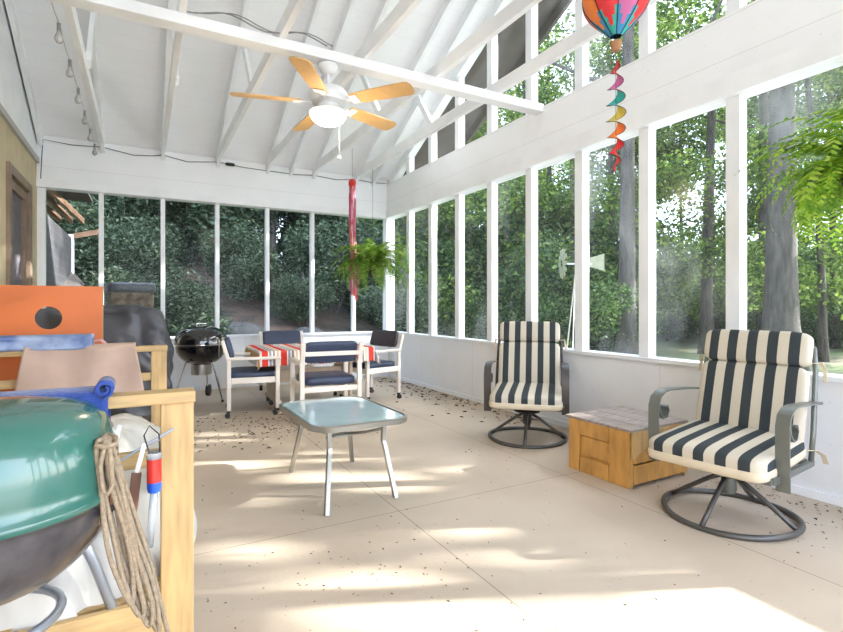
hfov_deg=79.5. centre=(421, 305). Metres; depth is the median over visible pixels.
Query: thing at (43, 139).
wire
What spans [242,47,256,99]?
trim
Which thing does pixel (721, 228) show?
tree
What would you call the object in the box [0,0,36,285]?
wall
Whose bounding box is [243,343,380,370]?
tablecloth
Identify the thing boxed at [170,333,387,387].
wall
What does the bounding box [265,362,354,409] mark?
dining table
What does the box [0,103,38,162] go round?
trim
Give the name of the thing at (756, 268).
bush
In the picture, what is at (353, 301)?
trim
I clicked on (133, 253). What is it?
rhododendron shrub
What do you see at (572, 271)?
bush
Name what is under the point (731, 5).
trim
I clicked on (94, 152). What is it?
bulb
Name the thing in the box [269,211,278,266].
tree
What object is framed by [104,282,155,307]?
stack
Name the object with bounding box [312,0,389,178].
trim
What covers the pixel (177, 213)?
rhododendron shrub
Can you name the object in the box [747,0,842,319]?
tree
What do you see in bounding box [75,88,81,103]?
bulb
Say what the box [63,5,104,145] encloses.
trim
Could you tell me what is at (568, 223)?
bush
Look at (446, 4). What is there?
trim
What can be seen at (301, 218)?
rhododendron shrub
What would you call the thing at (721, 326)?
bush
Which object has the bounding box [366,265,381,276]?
pot
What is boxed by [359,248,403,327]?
rhododendron shrub
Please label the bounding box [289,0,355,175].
trim
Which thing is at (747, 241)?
bush
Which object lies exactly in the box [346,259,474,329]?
bush
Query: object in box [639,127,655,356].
trim
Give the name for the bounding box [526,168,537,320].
trim
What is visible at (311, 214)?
trim
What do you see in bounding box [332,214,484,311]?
bush
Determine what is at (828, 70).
tree
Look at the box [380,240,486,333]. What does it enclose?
bush
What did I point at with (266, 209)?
trim
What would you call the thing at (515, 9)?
trim
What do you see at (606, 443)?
wooden crate
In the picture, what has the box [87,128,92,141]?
bulb
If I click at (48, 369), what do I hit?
blanket
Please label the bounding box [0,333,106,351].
rug
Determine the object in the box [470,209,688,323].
bush
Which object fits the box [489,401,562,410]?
cushion
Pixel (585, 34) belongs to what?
trim
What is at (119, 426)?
tool
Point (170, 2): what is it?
trim
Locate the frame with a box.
[0,345,195,631]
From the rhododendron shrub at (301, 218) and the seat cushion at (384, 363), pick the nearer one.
the seat cushion at (384, 363)
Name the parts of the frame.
rail, rail, rail, rail, rail, post, post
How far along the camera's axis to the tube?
1.40 m
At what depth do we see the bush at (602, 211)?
18.47 m
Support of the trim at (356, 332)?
on the wall at (239, 344)
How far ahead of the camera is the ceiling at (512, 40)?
6.29 m
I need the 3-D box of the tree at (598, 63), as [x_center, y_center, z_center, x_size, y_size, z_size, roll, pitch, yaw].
[3.261,-5.600,15.788,7.923,14.348,6.653,0,0,-14]
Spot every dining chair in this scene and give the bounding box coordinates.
[221,337,280,418]
[258,330,313,389]
[289,341,363,427]
[340,330,403,399]
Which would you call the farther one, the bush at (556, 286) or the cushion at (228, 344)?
the bush at (556, 286)
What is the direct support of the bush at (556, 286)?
on the ground
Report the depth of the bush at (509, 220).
14.78 m
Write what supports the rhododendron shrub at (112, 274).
on the hillside
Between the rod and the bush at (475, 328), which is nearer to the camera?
the rod
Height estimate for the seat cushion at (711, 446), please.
0.136 m
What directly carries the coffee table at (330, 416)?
on the floor
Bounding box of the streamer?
[349,179,358,299]
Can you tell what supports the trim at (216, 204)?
attached to the wall at (239, 344)
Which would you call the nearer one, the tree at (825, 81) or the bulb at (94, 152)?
the bulb at (94, 152)
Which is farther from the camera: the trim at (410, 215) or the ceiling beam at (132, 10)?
the trim at (410, 215)
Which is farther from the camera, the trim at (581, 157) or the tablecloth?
the tablecloth
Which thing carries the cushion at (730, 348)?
on the patio chair at (749, 425)
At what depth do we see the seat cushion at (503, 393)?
3.97 m
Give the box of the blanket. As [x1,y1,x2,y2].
[15,342,143,392]
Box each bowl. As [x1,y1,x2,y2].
[0,504,101,605]
[174,345,223,364]
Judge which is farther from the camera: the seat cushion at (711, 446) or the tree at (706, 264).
the tree at (706, 264)
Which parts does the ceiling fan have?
blade, blade, blade, lamp shade, pull chain, blade, blade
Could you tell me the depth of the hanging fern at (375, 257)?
6.87 m
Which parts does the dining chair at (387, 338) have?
rail, leg, leg, rail, armrest, leg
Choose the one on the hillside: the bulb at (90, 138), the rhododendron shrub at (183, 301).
the rhododendron shrub at (183, 301)
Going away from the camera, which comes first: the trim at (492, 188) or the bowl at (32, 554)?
the bowl at (32, 554)
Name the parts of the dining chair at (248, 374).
leg, armrest, rail, armrest, leg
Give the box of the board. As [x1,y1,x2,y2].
[0,285,102,391]
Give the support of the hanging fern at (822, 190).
hanging from the trim at (585, 34)
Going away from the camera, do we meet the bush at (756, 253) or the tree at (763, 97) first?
the tree at (763, 97)
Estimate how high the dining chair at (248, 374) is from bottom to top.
0.774 m
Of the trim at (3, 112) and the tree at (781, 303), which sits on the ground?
the tree at (781, 303)
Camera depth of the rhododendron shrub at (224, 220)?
13.90 m
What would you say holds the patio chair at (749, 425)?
on the floor
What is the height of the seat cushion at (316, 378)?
0.098 m
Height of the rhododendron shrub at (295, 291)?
1.705 m
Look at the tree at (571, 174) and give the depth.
17.68 m
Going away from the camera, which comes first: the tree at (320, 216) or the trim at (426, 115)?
the trim at (426, 115)
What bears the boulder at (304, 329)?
on the hillside
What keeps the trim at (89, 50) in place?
attached to the trim at (71, 14)
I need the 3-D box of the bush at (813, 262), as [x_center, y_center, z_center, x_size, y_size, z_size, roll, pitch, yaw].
[18.518,-0.206,22.410,5.474,4.235,5.155,0,0,36]
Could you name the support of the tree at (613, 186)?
on the ground
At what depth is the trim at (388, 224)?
7.89 m
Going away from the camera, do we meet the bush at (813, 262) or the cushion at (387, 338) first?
the cushion at (387, 338)
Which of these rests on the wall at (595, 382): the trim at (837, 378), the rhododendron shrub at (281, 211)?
the trim at (837, 378)
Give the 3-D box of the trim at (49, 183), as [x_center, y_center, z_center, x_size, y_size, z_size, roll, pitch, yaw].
[-2.464,-1.405,6.807,4.360,0.090,0.015,0,0,-29]
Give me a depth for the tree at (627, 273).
11.88 m
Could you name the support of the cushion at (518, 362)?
on the patio chair at (529, 355)
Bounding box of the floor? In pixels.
[142,376,842,631]
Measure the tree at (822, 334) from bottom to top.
14.348 m
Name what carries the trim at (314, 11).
attached to the ceiling at (130, 54)
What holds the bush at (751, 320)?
on the ground
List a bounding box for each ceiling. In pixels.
[13,0,495,183]
[403,0,560,175]
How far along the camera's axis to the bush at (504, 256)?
16.07 m
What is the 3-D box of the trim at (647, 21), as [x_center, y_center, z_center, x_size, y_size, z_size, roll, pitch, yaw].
[1.738,-2.982,3.902,0.085,2.184,0.090,0,0,-29]
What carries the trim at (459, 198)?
attached to the wall at (595, 382)
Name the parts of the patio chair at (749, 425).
arm post, armrest, leg, leg, leg, frame, leg, arm post, seat frame, armrest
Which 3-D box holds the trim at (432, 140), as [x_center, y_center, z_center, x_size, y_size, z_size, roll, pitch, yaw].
[0.151,-2.182,6.788,0.085,0.584,0.090,0,0,-29]
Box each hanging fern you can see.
[328,236,416,294]
[735,108,842,255]
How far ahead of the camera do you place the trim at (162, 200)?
6.42 m
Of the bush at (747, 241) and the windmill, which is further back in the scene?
the bush at (747, 241)
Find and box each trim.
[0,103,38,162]
[4,0,42,145]
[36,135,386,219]
[36,178,385,217]
[37,187,45,307]
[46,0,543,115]
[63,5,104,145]
[86,11,96,68]
[87,10,104,152]
[99,193,103,304]
[161,0,172,160]
[161,0,187,152]
[161,198,164,317]
[170,331,371,338]
[171,30,178,85]
[215,203,218,327]
[216,0,249,167]
[216,0,305,160]
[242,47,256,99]
[265,208,268,330]
[266,0,321,173]
[266,0,422,166]
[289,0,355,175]
[309,212,313,332]
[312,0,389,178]
[312,0,541,173]
[351,230,355,331]
[354,0,453,183]
[354,0,658,178]
[359,74,380,113]
[371,0,480,186]
[383,218,393,330]
[386,30,842,217]
[388,0,512,182]
[398,331,842,382]
[407,156,413,173]
[407,212,413,332]
[414,0,572,216]
[415,94,434,133]
[428,120,436,162]
[428,204,436,334]
[455,76,464,149]
[455,194,464,337]
[487,34,497,133]
[487,182,497,340]
[526,4,537,114]
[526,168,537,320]
[575,0,588,89]
[575,150,588,350]
[639,3,655,57]
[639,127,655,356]
[726,0,746,14]
[726,95,746,329]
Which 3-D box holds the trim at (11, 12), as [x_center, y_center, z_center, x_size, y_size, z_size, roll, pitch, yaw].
[-3.233,-3.015,3.763,0.040,2.370,4.610,0,0,-29]
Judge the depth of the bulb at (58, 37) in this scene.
3.37 m
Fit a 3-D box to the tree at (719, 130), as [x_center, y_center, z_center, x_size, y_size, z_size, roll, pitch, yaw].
[14.155,-5.684,22.043,7.968,14.526,6.487,0,0,-43]
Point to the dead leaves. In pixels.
(383, 378)
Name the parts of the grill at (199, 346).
leg, lid, leg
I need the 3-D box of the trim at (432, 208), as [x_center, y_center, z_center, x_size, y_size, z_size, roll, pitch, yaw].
[0.151,-0.485,6.788,0.085,1.750,0.090,0,0,-29]
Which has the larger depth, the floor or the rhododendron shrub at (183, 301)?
the rhododendron shrub at (183, 301)
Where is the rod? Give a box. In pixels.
[120,428,173,461]
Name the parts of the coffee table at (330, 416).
leg, leg, plate, glass, leg, leg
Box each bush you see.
[325,211,485,312]
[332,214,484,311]
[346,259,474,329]
[357,218,589,316]
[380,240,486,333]
[405,237,554,321]
[419,204,500,232]
[425,298,500,339]
[439,185,616,280]
[465,230,570,316]
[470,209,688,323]
[470,240,617,345]
[484,283,547,337]
[515,203,670,295]
[522,279,638,347]
[544,268,613,345]
[557,295,667,351]
[560,211,667,318]
[656,287,699,341]
[658,274,725,338]
[690,253,757,332]
[701,241,757,276]
[716,268,804,314]
[716,294,816,340]
[753,241,841,265]
[754,227,842,268]
[799,264,842,342]
[800,298,842,346]
[803,261,842,335]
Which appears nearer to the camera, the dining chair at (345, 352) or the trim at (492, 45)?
the dining chair at (345, 352)
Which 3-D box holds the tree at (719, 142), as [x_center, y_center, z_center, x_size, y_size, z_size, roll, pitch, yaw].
[13.009,-5.616,26.164,6.487,14.526,7.968,0,0,-18]
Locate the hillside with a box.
[160,236,381,334]
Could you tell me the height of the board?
1.220 m
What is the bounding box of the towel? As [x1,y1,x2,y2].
[0,376,115,419]
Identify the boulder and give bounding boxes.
[221,322,264,334]
[297,327,322,332]
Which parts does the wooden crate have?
panel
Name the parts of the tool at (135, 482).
handle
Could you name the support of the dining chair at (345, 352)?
on the floor
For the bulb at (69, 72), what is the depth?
3.87 m
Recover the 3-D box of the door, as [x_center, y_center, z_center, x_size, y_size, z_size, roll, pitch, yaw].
[-3.927,-0.090,4.928,0.125,2.380,1.040,0,0,-29]
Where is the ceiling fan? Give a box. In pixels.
[230,56,413,159]
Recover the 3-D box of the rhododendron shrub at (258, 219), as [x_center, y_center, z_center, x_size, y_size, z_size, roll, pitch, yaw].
[-5.792,-3.277,16.610,3.415,4.245,4.085,0,0,4]
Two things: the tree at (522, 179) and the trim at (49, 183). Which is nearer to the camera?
the trim at (49, 183)
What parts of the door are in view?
panel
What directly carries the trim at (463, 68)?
attached to the ceiling at (130, 54)
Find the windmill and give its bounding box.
[558,248,603,347]
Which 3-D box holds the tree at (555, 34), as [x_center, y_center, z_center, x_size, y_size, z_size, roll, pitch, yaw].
[7.165,-5.633,23.208,7.250,14.459,7.911,0,0,-17]
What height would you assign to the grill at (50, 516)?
0.905 m
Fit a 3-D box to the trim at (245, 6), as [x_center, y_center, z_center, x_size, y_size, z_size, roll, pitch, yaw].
[-1.577,-3.015,4.673,0.040,2.370,4.610,0,0,-29]
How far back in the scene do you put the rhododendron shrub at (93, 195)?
13.72 m
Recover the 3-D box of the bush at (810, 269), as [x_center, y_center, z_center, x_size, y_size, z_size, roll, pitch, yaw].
[15.182,0.184,19.631,4.340,3.420,4.086,0,0,-25]
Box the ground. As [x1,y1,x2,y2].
[656,330,842,374]
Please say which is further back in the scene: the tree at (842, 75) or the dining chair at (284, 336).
the tree at (842, 75)
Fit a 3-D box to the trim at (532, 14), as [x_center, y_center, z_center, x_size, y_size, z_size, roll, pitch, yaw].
[1.100,-2.661,5.061,0.085,1.541,0.090,0,0,-29]
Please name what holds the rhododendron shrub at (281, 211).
on the hillside
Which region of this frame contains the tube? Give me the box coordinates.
[143,425,161,547]
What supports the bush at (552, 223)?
on the ground
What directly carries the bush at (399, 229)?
on the ground
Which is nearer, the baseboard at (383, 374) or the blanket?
the blanket
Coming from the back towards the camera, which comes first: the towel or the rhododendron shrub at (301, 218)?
the rhododendron shrub at (301, 218)
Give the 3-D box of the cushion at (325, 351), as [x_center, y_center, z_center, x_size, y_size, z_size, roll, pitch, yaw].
[-0.837,0.425,4.697,0.490,0.199,0.097,0,0,-25]
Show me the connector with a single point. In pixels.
(226, 163)
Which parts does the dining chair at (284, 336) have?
leg, rail, leg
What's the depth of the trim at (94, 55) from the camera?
5.22 m
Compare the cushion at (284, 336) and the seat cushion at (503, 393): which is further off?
the cushion at (284, 336)
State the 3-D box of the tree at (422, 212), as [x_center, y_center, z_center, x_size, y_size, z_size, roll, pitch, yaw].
[-2.334,-6.579,16.196,6.487,14.526,7.968,0,0,-44]
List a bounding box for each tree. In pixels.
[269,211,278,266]
[283,205,469,316]
[283,211,350,309]
[403,84,566,322]
[418,40,675,309]
[453,43,571,213]
[472,19,662,284]
[498,21,705,310]
[499,29,662,227]
[538,0,725,354]
[538,1,751,318]
[567,11,725,211]
[608,0,842,353]
[610,0,842,329]
[618,123,756,332]
[619,7,842,329]
[656,0,810,371]
[657,66,842,361]
[698,75,842,246]
[698,76,842,348]
[702,1,798,197]
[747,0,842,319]
[796,81,842,132]
[824,70,842,273]
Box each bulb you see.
[54,22,63,43]
[66,59,73,77]
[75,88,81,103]
[82,110,87,124]
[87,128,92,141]
[92,144,96,155]
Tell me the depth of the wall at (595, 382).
4.10 m
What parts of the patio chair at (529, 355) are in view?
arm post, armrest, leg, leg, seat frame, frame, leg, armrest, arm post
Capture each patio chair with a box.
[484,321,568,448]
[648,329,828,541]
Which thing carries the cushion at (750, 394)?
on the patio chair at (749, 425)
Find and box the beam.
[387,0,842,219]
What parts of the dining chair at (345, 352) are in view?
leg, rail, armrest, leg, rail, rail, leg, leg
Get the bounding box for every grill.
[0,396,170,631]
[35,304,173,415]
[173,323,231,401]
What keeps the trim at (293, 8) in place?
attached to the ceiling at (130, 54)
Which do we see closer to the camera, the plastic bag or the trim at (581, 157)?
the plastic bag
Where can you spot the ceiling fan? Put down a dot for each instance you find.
(328, 99)
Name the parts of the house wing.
corner post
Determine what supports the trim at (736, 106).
attached to the wall at (595, 382)
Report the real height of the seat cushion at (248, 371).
0.098 m
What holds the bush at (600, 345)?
on the ground
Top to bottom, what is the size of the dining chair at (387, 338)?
0.804 m
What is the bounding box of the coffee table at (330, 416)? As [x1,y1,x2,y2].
[279,396,406,515]
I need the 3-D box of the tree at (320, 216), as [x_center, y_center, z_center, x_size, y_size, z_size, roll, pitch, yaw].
[-2.609,-5.470,18.472,6.373,12.210,6.838,0,0,7]
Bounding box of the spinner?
[582,0,649,171]
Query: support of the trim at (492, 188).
attached to the wall at (595, 382)
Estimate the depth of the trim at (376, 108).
5.61 m
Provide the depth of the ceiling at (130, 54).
5.59 m
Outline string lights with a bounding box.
[51,2,96,155]
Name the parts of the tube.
cord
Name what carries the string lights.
hanging from the wall at (13, 96)
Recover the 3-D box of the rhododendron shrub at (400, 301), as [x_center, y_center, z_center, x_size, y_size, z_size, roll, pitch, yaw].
[-0.496,0.391,11.226,1.958,2.192,1.637,0,0,-30]
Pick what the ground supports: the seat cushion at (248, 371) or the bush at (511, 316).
the bush at (511, 316)
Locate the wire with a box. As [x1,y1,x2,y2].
[40,139,385,183]
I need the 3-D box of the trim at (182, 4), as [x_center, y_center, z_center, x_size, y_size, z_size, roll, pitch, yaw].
[-1.022,-1.960,2.325,0.044,0.110,9.260,0,0,-29]
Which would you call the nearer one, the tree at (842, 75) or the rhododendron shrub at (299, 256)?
the rhododendron shrub at (299, 256)
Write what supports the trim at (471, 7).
attached to the ceiling at (130, 54)
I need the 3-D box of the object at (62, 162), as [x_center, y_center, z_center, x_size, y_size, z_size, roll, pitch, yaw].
[-2.539,-1.655,6.860,4.480,0.590,0.150,0,0,-29]
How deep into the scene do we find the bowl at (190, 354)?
5.70 m
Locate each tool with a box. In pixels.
[116,424,121,439]
[129,443,145,510]
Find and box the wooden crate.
[565,406,687,488]
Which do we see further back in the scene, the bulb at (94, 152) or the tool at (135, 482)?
the bulb at (94, 152)
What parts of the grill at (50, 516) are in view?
lid, leg, handle, rope coil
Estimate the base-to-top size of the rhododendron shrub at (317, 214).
4.834 m
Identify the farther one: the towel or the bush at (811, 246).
the bush at (811, 246)
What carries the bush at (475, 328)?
on the hillside
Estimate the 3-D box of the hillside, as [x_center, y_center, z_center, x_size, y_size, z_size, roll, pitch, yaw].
[-11.344,-2.216,15.445,21.000,7.599,20.000,0,0,-29]
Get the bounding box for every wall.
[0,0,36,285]
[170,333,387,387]
[388,334,842,497]
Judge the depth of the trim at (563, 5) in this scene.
5.95 m
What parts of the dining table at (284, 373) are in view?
leg panel, leg panel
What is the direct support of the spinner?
hanging from the trim at (515, 9)
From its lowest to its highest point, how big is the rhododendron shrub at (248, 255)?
2.446 m
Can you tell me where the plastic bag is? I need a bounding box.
[0,413,196,631]
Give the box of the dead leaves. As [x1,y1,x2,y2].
[194,378,842,630]
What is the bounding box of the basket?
[610,39,621,52]
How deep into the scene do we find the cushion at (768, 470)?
2.40 m
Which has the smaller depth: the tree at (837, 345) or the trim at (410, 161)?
the trim at (410, 161)
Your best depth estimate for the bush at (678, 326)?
20.28 m
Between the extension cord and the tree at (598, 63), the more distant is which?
the tree at (598, 63)
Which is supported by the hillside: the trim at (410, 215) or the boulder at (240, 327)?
the boulder at (240, 327)
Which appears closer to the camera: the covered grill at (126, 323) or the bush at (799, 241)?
the covered grill at (126, 323)
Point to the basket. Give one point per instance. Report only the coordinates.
(615, 45)
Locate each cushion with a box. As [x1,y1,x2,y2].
[224,337,233,357]
[231,366,274,377]
[263,330,300,344]
[296,370,354,385]
[305,341,356,362]
[353,359,394,368]
[370,330,398,346]
[489,382,561,404]
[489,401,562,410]
[498,342,559,384]
[500,321,559,342]
[648,447,805,482]
[649,420,804,473]
[696,360,809,439]
[704,329,813,367]
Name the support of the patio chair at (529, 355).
on the floor
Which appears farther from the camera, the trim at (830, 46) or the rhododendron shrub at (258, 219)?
the rhododendron shrub at (258, 219)
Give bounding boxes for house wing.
[46,190,98,307]
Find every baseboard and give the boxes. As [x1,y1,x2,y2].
[173,373,386,390]
[387,373,842,506]
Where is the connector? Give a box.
[225,162,234,166]
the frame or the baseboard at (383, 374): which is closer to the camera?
the frame
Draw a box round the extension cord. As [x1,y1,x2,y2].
[187,11,332,46]
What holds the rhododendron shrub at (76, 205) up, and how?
on the hillside
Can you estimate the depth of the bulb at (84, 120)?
4.88 m
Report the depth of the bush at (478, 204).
20.20 m
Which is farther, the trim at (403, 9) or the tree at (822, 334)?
the tree at (822, 334)
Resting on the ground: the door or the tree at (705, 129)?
the tree at (705, 129)
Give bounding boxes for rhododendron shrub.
[46,194,114,283]
[61,194,128,235]
[66,216,182,294]
[81,266,157,304]
[92,194,223,268]
[153,201,263,260]
[154,268,235,335]
[196,218,292,303]
[209,207,278,240]
[262,211,297,253]
[269,272,335,326]
[275,210,344,279]
[279,217,382,313]
[288,214,404,301]
[356,277,427,333]
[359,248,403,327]
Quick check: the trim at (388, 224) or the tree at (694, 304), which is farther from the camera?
the tree at (694, 304)
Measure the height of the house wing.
3.120 m
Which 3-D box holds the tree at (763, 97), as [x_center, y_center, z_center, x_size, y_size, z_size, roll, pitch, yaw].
[10.311,-6.519,15.300,8.943,16.351,8.195,0,0,14]
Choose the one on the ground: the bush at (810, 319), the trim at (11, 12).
the bush at (810, 319)
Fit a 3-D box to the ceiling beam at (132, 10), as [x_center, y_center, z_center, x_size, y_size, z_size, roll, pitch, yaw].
[-0.792,-1.873,3.787,4.380,0.075,0.120,0,0,-29]
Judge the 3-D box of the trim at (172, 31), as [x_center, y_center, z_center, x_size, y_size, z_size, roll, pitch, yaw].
[-2.259,-2.338,4.646,0.035,0.838,0.656,0,0,-29]
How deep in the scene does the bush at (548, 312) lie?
11.62 m
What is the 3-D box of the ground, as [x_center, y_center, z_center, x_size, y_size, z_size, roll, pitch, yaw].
[9.511,-2.423,20.064,64.000,7.877,74.000,0,0,-29]
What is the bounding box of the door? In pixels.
[6,161,31,284]
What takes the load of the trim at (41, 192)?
attached to the wall at (239, 344)
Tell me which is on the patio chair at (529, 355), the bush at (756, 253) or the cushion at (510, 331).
the cushion at (510, 331)
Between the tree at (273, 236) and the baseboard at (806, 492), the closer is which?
the baseboard at (806, 492)
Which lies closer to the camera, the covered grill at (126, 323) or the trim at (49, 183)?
the covered grill at (126, 323)
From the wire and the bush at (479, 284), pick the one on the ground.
the bush at (479, 284)
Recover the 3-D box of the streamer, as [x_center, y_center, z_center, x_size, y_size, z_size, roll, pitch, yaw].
[-0.946,-1.141,7.080,0.148,2.122,0.102,0,0,-29]
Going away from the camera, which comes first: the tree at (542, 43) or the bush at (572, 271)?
the bush at (572, 271)
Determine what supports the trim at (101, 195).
attached to the wall at (239, 344)
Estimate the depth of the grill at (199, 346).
5.73 m

